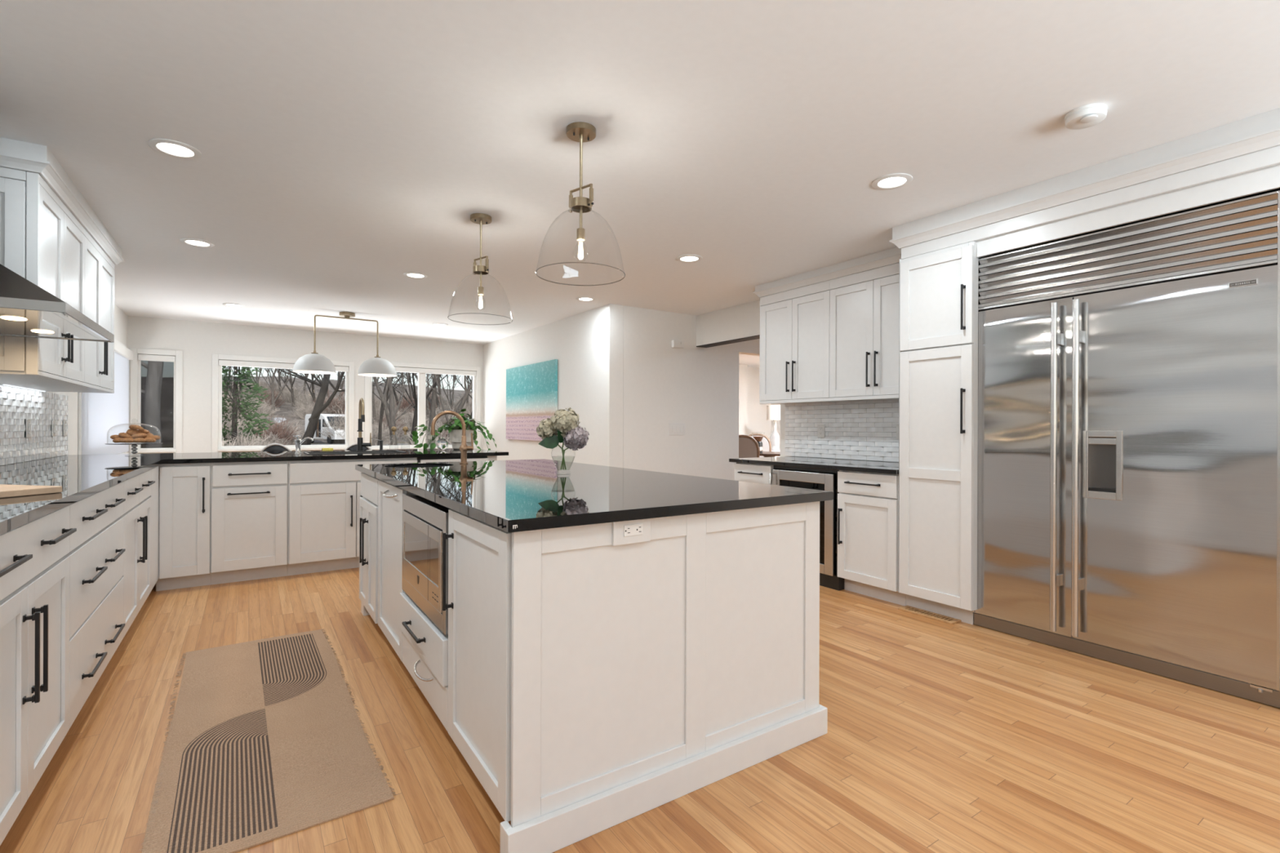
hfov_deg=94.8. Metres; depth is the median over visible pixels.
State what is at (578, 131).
pendant lamp
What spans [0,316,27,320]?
lamp
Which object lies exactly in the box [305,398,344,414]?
shrub
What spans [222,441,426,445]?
ground
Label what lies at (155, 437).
cookie
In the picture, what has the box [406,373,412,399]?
bare tree
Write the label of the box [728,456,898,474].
countertop
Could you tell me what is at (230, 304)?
recessed light
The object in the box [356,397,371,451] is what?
kitchen faucet
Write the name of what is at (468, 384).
bare tree
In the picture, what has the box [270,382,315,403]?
shrub
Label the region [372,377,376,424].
bare tree
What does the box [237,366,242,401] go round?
bare tree
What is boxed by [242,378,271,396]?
shrub
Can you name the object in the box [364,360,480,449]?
window
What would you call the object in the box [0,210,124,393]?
upper cabinet
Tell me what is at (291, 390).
bare tree
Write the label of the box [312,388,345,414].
shrub
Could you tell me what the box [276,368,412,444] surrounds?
bare tree
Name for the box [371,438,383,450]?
soap dispenser
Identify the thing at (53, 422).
wall outlet
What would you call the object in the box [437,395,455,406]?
shrub
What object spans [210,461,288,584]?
base cabinet
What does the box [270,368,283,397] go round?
bare tree
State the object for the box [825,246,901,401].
upper cabinet
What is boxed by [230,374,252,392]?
shrub
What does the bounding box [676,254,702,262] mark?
recessed light
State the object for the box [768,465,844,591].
beverage fridge
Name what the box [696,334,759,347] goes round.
trim
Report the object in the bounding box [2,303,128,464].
wall
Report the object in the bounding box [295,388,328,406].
shrub
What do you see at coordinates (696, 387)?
wall
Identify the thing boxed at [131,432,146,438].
cookie
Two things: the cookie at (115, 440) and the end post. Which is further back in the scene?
the end post
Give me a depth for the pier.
11.99 m
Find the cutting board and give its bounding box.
[0,484,62,497]
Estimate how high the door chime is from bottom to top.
0.080 m
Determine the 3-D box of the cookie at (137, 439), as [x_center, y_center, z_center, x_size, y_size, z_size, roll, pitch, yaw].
[-3.844,0.099,4.515,0.079,0.038,0.098,0,0,-27]
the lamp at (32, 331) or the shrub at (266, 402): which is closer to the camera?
the lamp at (32, 331)
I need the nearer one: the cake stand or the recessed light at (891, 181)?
the recessed light at (891, 181)
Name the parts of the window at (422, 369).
sill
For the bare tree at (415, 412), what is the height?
9.216 m
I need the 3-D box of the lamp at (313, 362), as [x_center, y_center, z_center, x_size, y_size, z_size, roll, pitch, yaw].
[-3.333,-0.953,6.692,1.066,0.692,0.422,0,0,-34]
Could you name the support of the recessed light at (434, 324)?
in the ceiling
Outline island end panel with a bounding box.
[500,501,827,852]
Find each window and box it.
[78,338,128,454]
[129,347,182,453]
[211,353,354,452]
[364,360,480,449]
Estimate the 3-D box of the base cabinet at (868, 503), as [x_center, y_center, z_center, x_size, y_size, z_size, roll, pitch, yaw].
[1.815,0.730,4.146,0.780,0.856,0.469,0,0,-34]
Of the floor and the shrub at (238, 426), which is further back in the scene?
the shrub at (238, 426)
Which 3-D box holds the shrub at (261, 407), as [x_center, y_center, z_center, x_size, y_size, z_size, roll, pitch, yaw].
[-35.512,-1.400,54.812,3.509,2.520,3.341,0,0,-29]
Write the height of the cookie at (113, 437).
0.046 m
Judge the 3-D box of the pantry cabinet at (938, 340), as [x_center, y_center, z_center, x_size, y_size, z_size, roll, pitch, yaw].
[2.074,0.043,3.760,0.780,2.231,0.455,0,0,-34]
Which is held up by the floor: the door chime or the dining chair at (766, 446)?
the dining chair at (766, 446)
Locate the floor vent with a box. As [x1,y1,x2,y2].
[897,605,960,624]
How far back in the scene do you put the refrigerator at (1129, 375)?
2.79 m
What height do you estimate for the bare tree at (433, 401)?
10.530 m
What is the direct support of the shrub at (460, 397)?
on the hills
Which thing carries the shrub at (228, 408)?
on the ground
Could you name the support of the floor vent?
in the floor
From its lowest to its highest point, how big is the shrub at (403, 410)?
2.839 m
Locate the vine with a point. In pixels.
(455, 430)
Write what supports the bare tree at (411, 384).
on the ground
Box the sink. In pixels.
[303,450,405,454]
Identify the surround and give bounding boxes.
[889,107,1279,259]
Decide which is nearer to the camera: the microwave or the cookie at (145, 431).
the microwave
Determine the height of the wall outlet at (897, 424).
0.118 m
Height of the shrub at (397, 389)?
2.653 m
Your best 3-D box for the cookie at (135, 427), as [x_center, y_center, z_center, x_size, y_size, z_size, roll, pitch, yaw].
[-3.880,0.008,4.530,0.095,0.054,0.075,0,0,-7]
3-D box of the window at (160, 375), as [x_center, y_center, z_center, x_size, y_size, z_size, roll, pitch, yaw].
[-5.798,-0.285,7.061,0.485,1.295,0.140,0,0,-34]
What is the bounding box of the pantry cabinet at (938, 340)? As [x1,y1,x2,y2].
[897,240,1001,624]
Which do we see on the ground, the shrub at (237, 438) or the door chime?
the shrub at (237, 438)
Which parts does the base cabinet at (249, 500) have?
handle, handle, door, drawer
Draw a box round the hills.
[222,374,472,442]
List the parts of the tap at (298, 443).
spout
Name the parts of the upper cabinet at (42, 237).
panel, crown moulding, door, handle, handle, door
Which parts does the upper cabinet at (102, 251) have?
door, handle, handle, crown moulding, door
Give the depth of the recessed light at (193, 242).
4.13 m
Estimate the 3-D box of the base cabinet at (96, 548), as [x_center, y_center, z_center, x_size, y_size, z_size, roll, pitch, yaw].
[-2.532,0.700,2.299,0.702,0.888,1.054,0,0,-34]
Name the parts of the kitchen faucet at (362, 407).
spout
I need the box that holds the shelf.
[835,488,836,553]
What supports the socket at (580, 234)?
attached to the pendant lamp at (578, 131)
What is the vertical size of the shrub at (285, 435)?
2.551 m
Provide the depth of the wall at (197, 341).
7.64 m
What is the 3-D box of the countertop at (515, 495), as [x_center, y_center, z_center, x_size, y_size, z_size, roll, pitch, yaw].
[-0.527,0.254,2.947,1.280,0.032,2.609,0,0,-34]
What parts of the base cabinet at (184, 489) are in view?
handle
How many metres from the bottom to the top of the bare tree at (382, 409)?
9.919 m
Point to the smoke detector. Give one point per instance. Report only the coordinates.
(1086, 116)
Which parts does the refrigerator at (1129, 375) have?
door, handle, handle, dispenser frame, kick plate, grille frame, door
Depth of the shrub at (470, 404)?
74.99 m
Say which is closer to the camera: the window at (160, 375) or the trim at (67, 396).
the trim at (67, 396)
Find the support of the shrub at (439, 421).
on the ground
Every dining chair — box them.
[738,435,759,457]
[748,433,771,457]
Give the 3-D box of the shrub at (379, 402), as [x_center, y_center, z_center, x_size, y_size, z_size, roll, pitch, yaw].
[-28.472,-2.517,64.736,3.496,3.302,3.506,0,0,-44]
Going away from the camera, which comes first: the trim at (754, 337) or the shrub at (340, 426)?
the trim at (754, 337)
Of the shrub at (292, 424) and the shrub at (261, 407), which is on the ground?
the shrub at (292, 424)
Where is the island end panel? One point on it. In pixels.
(646, 677)
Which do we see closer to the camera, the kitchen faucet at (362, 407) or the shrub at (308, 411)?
the kitchen faucet at (362, 407)
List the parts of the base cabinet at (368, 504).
handle, door, handle, door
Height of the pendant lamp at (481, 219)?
0.631 m
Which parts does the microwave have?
door glass, door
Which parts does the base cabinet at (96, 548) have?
drawer, handle, handle, handle, drawer, drawer, handle, handle, handle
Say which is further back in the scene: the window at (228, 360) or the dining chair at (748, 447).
the dining chair at (748, 447)
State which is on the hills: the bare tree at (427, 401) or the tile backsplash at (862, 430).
the bare tree at (427, 401)
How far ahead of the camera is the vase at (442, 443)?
5.72 m
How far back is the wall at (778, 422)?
12.61 m
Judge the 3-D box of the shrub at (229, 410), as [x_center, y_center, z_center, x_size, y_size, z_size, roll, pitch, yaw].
[-38.377,-2.127,55.916,5.284,3.036,5.413,0,0,-40]
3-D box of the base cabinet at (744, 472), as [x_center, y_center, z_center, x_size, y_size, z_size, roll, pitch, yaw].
[1.218,0.728,5.044,0.780,0.856,0.427,0,0,-34]
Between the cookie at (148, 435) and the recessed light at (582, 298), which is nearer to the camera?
the cookie at (148, 435)
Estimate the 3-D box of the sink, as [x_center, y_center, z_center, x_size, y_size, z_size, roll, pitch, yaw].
[-2.506,0.331,5.179,0.768,0.226,0.398,0,0,-34]
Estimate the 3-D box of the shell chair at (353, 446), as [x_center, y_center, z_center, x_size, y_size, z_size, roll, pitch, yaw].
[-3.026,0.652,6.283,0.500,0.984,0.539,0,0,-29]
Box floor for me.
[0,567,1279,852]
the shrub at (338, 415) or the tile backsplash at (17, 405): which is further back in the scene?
the shrub at (338, 415)
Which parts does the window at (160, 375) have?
sill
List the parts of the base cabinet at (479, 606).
handle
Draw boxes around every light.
[3,384,45,391]
[34,370,84,386]
[82,382,114,393]
[147,138,201,159]
[179,238,214,247]
[222,302,244,307]
[403,271,427,278]
[431,323,448,326]
[575,296,595,301]
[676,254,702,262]
[871,173,912,189]
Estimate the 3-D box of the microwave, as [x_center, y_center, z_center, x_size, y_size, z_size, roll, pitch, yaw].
[-0.676,0.512,2.473,0.486,0.428,0.695,0,0,-34]
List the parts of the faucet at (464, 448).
spout, lever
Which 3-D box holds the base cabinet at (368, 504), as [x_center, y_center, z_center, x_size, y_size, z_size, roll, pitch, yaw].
[-1.087,0.709,3.719,1.240,0.879,0.584,0,0,-34]
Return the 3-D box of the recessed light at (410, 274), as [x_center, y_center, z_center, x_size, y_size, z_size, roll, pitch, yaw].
[-1.907,-1.290,5.000,0.198,0.007,0.198,0,0,-34]
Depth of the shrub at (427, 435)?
15.87 m
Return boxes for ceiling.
[0,0,1279,367]
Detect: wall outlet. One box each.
[26,419,31,438]
[51,420,55,436]
[62,420,66,435]
[817,424,824,437]
[896,423,898,439]
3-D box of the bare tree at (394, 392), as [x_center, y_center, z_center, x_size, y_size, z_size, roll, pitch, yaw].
[-29.203,-6.189,64.997,4.767,10.554,5.418,0,0,5]
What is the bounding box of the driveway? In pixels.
[311,443,408,445]
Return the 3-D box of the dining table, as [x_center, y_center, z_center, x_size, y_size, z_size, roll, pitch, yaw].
[2.154,0.792,9.788,1.000,0.735,1.000,0,0,-34]
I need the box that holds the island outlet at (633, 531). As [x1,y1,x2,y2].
[612,518,650,546]
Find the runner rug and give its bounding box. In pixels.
[139,629,395,852]
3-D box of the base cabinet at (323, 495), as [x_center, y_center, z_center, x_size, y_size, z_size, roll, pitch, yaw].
[-2.478,0.700,5.023,0.939,0.888,0.792,0,0,-34]
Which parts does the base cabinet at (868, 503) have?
handle, handle, drawer, door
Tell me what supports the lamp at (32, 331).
on the range hood
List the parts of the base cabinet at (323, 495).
door, handle, door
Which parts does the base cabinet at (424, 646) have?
handle, arc handle, drawer, drawer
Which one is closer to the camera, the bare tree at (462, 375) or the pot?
the pot
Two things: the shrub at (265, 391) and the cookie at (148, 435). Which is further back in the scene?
the shrub at (265, 391)
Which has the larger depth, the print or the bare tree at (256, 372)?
the bare tree at (256, 372)
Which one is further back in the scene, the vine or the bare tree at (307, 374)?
the bare tree at (307, 374)
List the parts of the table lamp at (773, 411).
lamp shade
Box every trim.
[66,395,68,450]
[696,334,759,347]
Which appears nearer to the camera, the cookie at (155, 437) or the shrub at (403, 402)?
the cookie at (155, 437)
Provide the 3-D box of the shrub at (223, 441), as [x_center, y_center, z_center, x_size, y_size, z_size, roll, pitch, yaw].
[-9.292,0.783,12.980,1.374,1.290,1.315,0,0,23]
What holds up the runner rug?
on the floor
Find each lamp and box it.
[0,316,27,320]
[31,329,53,333]
[292,311,396,377]
[447,213,512,320]
[535,121,625,279]
[766,404,780,450]
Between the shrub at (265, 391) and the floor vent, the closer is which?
the floor vent
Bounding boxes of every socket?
[477,286,484,295]
[576,227,585,241]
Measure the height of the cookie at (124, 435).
0.052 m
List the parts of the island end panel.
baseboard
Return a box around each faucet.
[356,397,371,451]
[430,410,473,463]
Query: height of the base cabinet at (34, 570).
0.888 m
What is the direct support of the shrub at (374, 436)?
on the ground
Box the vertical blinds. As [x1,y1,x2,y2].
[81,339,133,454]
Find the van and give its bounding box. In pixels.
[305,413,345,444]
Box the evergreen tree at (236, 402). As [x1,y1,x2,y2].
[222,365,274,445]
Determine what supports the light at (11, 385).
attached to the upper cabinet at (102, 251)
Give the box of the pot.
[449,429,475,449]
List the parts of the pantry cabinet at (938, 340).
panel, door, door, handle, handle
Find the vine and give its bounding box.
[427,408,496,449]
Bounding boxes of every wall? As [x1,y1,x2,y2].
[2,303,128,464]
[127,315,771,453]
[482,303,623,467]
[622,305,759,480]
[771,404,780,449]
[780,404,889,462]
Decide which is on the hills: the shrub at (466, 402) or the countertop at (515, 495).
the shrub at (466, 402)
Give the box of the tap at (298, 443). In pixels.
[293,435,313,453]
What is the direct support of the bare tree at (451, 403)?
on the hills
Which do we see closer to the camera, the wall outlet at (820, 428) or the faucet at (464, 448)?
the faucet at (464, 448)
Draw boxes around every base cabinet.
[0,505,76,845]
[63,481,125,728]
[120,469,155,637]
[148,466,158,591]
[155,462,210,591]
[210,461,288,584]
[287,457,417,575]
[359,472,379,623]
[377,480,417,662]
[399,591,448,731]
[442,509,511,822]
[734,462,773,484]
[837,470,906,605]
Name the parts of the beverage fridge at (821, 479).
handle, door glass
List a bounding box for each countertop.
[0,448,508,535]
[355,458,833,533]
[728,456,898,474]
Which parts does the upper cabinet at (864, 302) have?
door, crown moulding, light rail, handle, handle, door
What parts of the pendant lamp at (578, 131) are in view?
lamp shade, rod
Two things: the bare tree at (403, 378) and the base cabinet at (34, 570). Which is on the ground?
the bare tree at (403, 378)
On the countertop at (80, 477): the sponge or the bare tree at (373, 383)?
the sponge
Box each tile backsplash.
[0,384,67,465]
[784,400,898,462]
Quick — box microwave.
[401,493,450,635]
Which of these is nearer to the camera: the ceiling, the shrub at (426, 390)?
the ceiling
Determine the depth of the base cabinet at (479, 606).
1.77 m
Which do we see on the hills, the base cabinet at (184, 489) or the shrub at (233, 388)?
the shrub at (233, 388)
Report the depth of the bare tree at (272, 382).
58.24 m
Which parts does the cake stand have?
plate, stem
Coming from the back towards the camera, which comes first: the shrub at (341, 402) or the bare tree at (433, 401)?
the shrub at (341, 402)
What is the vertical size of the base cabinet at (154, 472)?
0.888 m
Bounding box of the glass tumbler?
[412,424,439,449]
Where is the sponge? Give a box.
[321,448,333,451]
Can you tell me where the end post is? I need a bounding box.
[487,455,497,460]
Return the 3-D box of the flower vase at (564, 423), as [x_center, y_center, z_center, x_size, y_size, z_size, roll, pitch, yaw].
[-0.403,0.068,3.021,0.283,0.340,0.154,0,0,24]
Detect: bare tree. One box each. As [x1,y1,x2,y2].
[222,365,248,422]
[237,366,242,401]
[244,367,262,404]
[257,367,296,416]
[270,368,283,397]
[276,368,297,406]
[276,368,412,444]
[292,368,320,409]
[303,373,308,392]
[315,373,328,399]
[338,371,345,404]
[372,372,417,445]
[372,376,397,445]
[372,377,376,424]
[376,372,417,422]
[386,377,400,409]
[388,372,462,444]
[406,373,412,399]
[408,373,448,444]
[413,373,437,442]
[426,373,437,424]
[426,373,471,422]
[426,373,472,442]
[431,377,440,411]
[454,375,472,399]
[465,377,469,407]
[466,375,472,428]
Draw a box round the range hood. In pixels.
[0,263,114,342]
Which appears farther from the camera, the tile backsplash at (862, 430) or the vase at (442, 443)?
the vase at (442, 443)
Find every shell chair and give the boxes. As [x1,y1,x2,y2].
[260,443,292,451]
[344,443,371,449]
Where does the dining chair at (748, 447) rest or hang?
on the floor
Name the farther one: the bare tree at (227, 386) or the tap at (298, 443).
the bare tree at (227, 386)
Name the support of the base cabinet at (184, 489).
on the floor
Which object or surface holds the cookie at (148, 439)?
on the cake stand
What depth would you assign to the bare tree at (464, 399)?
21.15 m
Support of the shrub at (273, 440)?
on the ground
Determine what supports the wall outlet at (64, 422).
attached to the tile backsplash at (17, 405)
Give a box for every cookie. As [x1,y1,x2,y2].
[110,435,124,439]
[112,437,122,442]
[118,432,132,438]
[119,437,133,442]
[125,428,138,435]
[128,424,144,431]
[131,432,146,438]
[133,437,146,442]
[137,429,149,433]
[142,432,153,438]
[144,437,155,442]
[151,435,160,439]
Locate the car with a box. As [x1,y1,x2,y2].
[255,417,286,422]
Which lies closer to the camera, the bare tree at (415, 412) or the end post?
the end post
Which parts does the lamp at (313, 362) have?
lamp shade, arm, lamp shade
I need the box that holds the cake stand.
[104,423,161,455]
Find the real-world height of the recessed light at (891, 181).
0.007 m
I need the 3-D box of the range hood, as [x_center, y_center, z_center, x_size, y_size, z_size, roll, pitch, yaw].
[-2.575,-0.853,2.311,0.636,0.882,0.910,0,0,-34]
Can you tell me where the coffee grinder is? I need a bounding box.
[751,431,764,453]
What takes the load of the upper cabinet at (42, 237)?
attached to the wall at (121, 318)
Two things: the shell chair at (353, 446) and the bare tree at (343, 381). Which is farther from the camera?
the bare tree at (343, 381)
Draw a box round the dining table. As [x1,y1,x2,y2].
[759,451,780,457]
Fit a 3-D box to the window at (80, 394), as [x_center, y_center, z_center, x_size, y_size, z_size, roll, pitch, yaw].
[-5.310,-0.271,5.806,0.140,1.310,2.190,0,0,-34]
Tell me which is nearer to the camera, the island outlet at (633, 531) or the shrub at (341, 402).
the island outlet at (633, 531)
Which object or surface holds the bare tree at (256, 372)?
on the hills
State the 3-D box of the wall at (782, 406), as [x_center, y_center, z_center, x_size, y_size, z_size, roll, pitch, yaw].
[3.288,-0.057,2.854,0.235,2.440,6.715,0,0,-34]
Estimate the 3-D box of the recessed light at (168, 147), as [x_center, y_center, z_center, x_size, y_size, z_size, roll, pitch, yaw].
[-2.159,-1.291,2.735,0.198,0.007,0.198,0,0,-34]
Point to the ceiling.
(348, 148)
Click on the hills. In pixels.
(286, 409)
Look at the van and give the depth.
47.82 m
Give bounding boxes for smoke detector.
[1064,102,1107,129]
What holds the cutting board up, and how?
on the countertop at (80, 477)
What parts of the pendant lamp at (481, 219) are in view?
lamp shade, rod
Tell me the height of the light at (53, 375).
0.020 m
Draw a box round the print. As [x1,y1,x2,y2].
[506,359,557,440]
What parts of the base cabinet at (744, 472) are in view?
handle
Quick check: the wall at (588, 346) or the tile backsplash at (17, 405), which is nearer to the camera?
the tile backsplash at (17, 405)
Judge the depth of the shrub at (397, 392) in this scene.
74.84 m
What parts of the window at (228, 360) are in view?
sill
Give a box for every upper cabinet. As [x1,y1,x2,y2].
[0,137,95,386]
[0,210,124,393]
[752,266,848,404]
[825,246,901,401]
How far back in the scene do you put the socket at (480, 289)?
3.59 m
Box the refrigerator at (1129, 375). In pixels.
[972,190,1279,708]
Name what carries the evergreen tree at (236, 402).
on the ground
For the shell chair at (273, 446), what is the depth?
5.80 m
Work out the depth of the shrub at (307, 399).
64.34 m
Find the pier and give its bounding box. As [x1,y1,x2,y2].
[738,364,747,435]
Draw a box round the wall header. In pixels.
[696,299,759,346]
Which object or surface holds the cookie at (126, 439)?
on the cake stand
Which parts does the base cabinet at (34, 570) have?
door, handle, handle, drawer, handle, door, handle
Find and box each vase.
[435,437,448,449]
[536,407,589,471]
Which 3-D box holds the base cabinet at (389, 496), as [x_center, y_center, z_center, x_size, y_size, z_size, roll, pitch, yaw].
[-0.756,0.710,3.218,1.244,0.879,0.614,0,0,-34]
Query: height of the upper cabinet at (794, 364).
1.074 m
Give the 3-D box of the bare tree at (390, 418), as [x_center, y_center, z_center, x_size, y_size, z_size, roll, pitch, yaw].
[-7.643,-2.499,16.961,3.049,8.086,6.775,0,0,-27]
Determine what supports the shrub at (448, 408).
on the hills
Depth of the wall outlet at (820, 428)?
5.16 m
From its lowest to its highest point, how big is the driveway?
0.028 m
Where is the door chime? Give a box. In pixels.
[671,339,684,348]
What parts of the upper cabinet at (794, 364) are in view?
panel, door, handle, crown moulding, handle, light rail, door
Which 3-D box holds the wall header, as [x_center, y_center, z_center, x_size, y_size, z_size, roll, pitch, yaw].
[1.089,-1.108,6.245,0.150,0.352,1.369,0,0,-34]
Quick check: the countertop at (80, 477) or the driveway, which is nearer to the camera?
the countertop at (80, 477)
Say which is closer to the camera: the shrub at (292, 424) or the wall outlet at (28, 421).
the wall outlet at (28, 421)
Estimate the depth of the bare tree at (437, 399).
69.85 m
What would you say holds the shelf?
attached to the beverage fridge at (821, 479)
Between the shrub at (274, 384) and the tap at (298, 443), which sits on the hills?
the shrub at (274, 384)
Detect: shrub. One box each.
[222,387,245,415]
[222,391,262,419]
[222,408,246,443]
[222,409,267,442]
[222,434,235,445]
[223,430,276,445]
[226,393,280,417]
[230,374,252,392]
[235,431,294,445]
[239,400,278,422]
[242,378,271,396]
[247,412,300,444]
[251,376,297,396]
[254,386,284,408]
[257,415,318,444]
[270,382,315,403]
[287,400,325,418]
[291,389,317,409]
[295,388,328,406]
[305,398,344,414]
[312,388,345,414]
[317,413,345,444]
[320,406,345,444]
[324,391,345,412]
[340,419,399,445]
[371,417,410,444]
[372,393,396,415]
[372,399,413,422]
[374,415,408,435]
[387,391,407,407]
[394,389,413,403]
[394,395,414,419]
[395,406,429,431]
[404,428,452,444]
[408,404,453,443]
[411,390,440,408]
[428,395,472,422]
[435,407,472,437]
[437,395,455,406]
[440,397,472,415]
[453,391,472,411]
[454,402,472,417]
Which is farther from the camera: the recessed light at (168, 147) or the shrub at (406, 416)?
the shrub at (406, 416)
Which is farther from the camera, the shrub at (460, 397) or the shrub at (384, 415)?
the shrub at (460, 397)
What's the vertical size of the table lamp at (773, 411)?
0.855 m
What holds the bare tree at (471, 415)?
on the ground
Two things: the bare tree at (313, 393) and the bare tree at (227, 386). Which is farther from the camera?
the bare tree at (313, 393)
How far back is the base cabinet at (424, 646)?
2.25 m
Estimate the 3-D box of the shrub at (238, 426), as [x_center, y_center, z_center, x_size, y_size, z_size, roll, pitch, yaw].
[-31.393,-0.108,46.451,3.580,3.139,3.644,0,0,28]
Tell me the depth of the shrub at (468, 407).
43.32 m
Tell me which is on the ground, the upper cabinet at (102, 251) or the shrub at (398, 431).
the shrub at (398, 431)
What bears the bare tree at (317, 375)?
on the hills
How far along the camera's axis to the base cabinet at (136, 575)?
3.26 m
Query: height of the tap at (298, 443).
0.154 m
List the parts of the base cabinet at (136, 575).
door, drawer, handle, handle, door, handle, drawer, handle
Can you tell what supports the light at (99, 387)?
attached to the upper cabinet at (102, 251)
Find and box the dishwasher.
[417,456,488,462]

